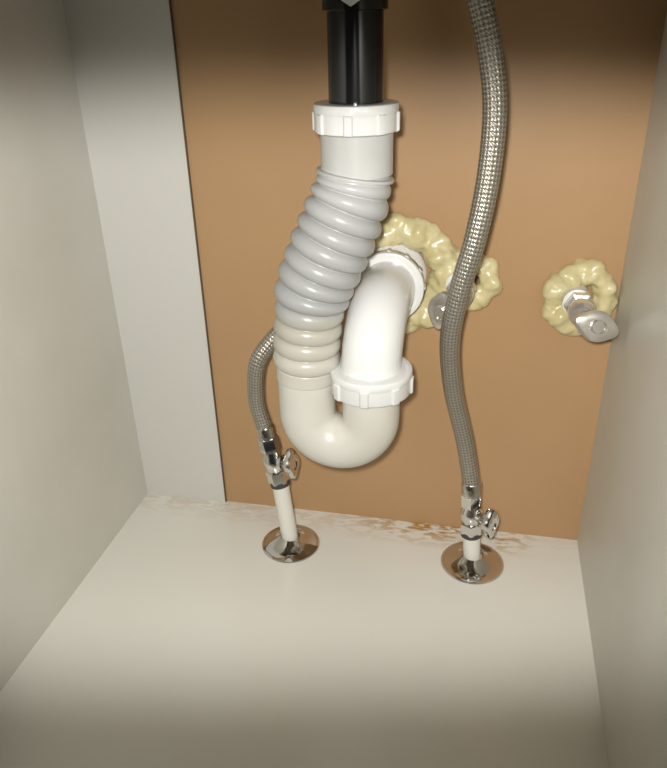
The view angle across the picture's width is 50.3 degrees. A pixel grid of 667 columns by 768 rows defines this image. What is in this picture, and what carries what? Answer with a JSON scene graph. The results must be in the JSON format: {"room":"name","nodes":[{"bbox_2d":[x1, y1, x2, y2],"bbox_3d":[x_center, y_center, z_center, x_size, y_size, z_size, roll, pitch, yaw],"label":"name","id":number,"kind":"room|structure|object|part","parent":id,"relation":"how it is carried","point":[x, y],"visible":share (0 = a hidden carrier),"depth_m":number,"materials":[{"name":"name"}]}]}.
{"room":"under-sink cabinet","nodes":[
{"label":"under-sink cabinet","id":0,"kind":"room"},
{"bbox_2d":[0,0,147,690],"bbox_3d":[-0.303,-0.018,0.461,0.018,0.680,0.600,4,28,11],"label":"wall","id":1,"kind":"structure","parent":0,"point":[72,476],"depth_m":0.64,"materials":[{"name":"beige paint"}]},
{"bbox_2d":[0,494,608,767],"bbox_3d":[-0.043,0.294,0.561,0.536,0.020,0.600,4,28,11],"label":"floor","id":2,"kind":"structure","parent":0,"point":[184,645],"depth_m":0.64,"materials":[{"name":"white laminate"}]},
{"bbox_2d":[262,525,319,562],"bbox_3d":[-0.046,0.169,0.771,0.063,0.012,0.063,4,28,11],"label":"escutcheon plate","id":3,"kind":"object","parent":2,"relation":"on","point":[307,543],"visible":0.87,"depth_m":0.76,"materials":[{"name":"silver metal"}]},
{"bbox_2d":[257,434,299,540],"bbox_3d":[-0.055,0.113,0.746,0.043,0.135,0.024,13,30,26],"label":"shutoff valve","id":4,"kind":"object","parent":3,"relation":"on","point":[280,467],"visible":0.99,"depth_m":0.73,"materials":[{"name":"white"}]},
{"bbox_2d":[247,326,275,441],"bbox_3d":[-0.029,-0.175,0.594,0.122,0.526,0.042,4,28,11],"label":"supply hose","id":5,"kind":"object","parent":4,"relation":"attached to","point":[265,429],"visible":0.3,"depth_m":0.68,"materials":[{"name":"metal"}]},
{"bbox_3d":[-0.043,0.081,0.720,0.013,0.032,0.022,8,29,18],"label":"handle","id":6,"kind":"part","parent":4,"relation":"part of","materials":[{"name":"silver metal"}]},
{"bbox_2d":[441,542,503,583],"bbox_3d":[0.144,0.181,0.738,0.065,0.012,0.065,4,28,11],"label":"escutcheon plate","id":7,"kind":"object","parent":2,"relation":"on","point":[490,566],"visible":0.88,"depth_m":0.73,"materials":[{"name":"silver metal"}]},
{"bbox_2d":[460,496,498,560],"bbox_3d":[0.144,0.148,0.718,0.039,0.088,0.022,22,36,38],"label":"shutoff valve","id":8,"kind":"object","parent":7,"relation":"on","point":[475,520],"visible":0.97,"depth_m":0.70,"materials":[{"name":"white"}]},
{"bbox_2d":[439,0,507,499],"bbox_3d":[0.097,-0.137,0.560,0.077,0.571,0.063,4,28,11],"label":"supply hose","id":9,"kind":"object","parent":8,"relation":"attached to","point":[482,13],"visible":1,"depth_m":0.53,"materials":[{"name":"metal"}]},
{"bbox_3d":[0.154,0.137,0.701,0.010,0.034,0.022,22,35,38],"label":"handle","id":10,"kind":"part","parent":8,"relation":"part of","materials":[{"name":"silver metal"}]},
{"bbox_2d":[171,0,666,539],"bbox_3d":[0.013,-0.138,0.678,0.540,0.680,0.016,4,28,11],"label":"wall","id":11,"kind":"structure","parent":0,"point":[581,74],"depth_m":0.64,"materials":[{"name":"brown wood"}]},
{"bbox_2d":[62,0,224,501],"bbox_3d":[-0.184,-0.157,0.704,0.100,0.660,0.003,4,28,11],"label":"back panel strip","id":12,"kind":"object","parent":11,"relation":"attached to","point":[122,51],"depth_m":0.70,"materials":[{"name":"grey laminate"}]},
{"bbox_2d":[169,0,226,501],"bbox_3d":[-0.135,-0.154,0.695,0.001,0.660,0.002,4,28,11],"label":"trim","id":13,"kind":"structure","parent":11,"relation":"attached to","point":[170,5],"depth_m":0.70,"materials":[{"name":"brown"}]},
{"bbox_2d":[273,98,426,467],"bbox_3d":[0.016,-0.082,0.608,0.120,0.304,0.157,4,28,11],"label":"p-trap","id":14,"kind":"object","parent":11,"relation":"attached to","point":[331,259],"visible":0.99,"depth_m":0.56,"materials":[{"name":"white plastic"}]},
{"bbox_2d":[374,212,457,333],"bbox_3d":[0.068,-0.102,0.665,0.106,0.119,0.036,4,28,11],"label":"foam","id":15,"kind":"object","parent":11,"relation":"attached to","point":[418,234],"visible":0.52,"depth_m":0.64,"materials":[{"name":"beige plastic"}]},
{"bbox_2d":[428,273,476,328],"bbox_3d":[0.111,-0.078,0.638,0.036,0.043,0.072,11,29,22],"label":"shutoff valve","id":16,"kind":"object","parent":11,"relation":"attached to","point":[436,306],"visible":0.35,"depth_m":0.62,"materials":[{"name":"white metal"}]},
{"bbox_3d":[0.095,-0.064,0.618,0.027,0.038,0.013,23,36,39],"label":"handle","id":17,"kind":"part","parent":16,"relation":"part of","materials":[{"name":"metal"}]},
{"bbox_2d":[429,248,502,310],"bbox_3d":[0.122,-0.096,0.656,0.068,0.063,0.028,4,28,11],"label":"foam","id":18,"kind":"object","parent":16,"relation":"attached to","point":[490,285],"visible":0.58,"depth_m":0.64,"materials":[{"name":"beige plastic"}]},
{"bbox_2d":[561,285,618,341],"bbox_3d":[0.221,-0.062,0.618,0.038,0.033,0.076,1,27,5],"label":"shutoff valve","id":19,"kind":"object","parent":11,"relation":"attached to","point":[594,325],"visible":1,"depth_m":0.59,"materials":[{"name":"white metal"}]},
{"bbox_2d":[541,257,617,335],"bbox_3d":[0.223,-0.078,0.643,0.067,0.074,0.028,4,28,11],"label":"foam","id":20,"kind":"object","parent":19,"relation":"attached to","point":[593,273],"visible":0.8,"depth_m":0.63,"materials":[{"name":"beige plastic"}]},
{"bbox_3d":[0.218,-0.048,0.590,0.038,0.026,0.013,-2,27,0],"label":"handle","id":21,"kind":"part","parent":19,"relation":"part of","materials":[{"name":"metal"}]},
{"bbox_2d":[577,12,666,767],"bbox_3d":[0.203,0.020,0.360,0.018,0.680,0.600,4,28,11],"label":"wall","id":22,"kind":"structure","parent":0,"point":[622,537],"depth_m":0.53,"materials":[{"name":"beige paint"}]},
{"bbox_3d":[-0.056,-0.313,0.258,0.536,0.018,0.616,4,28,11],"label":"ceiling","id":23,"kind":"structure","parent":0,"visible":0},
{"bbox_2d":[322,0,387,104],"bbox_3d":[0.014,-0.283,0.467,0.045,0.230,0.045,-20,32,-32],"label":"drain pipe","id":24,"kind":"object","parent":23,"relation":"attached to","point":[355,28],"visible":0.88,"depth_m":0.48,"materials":[{"name":"black plastic"}]}
]}

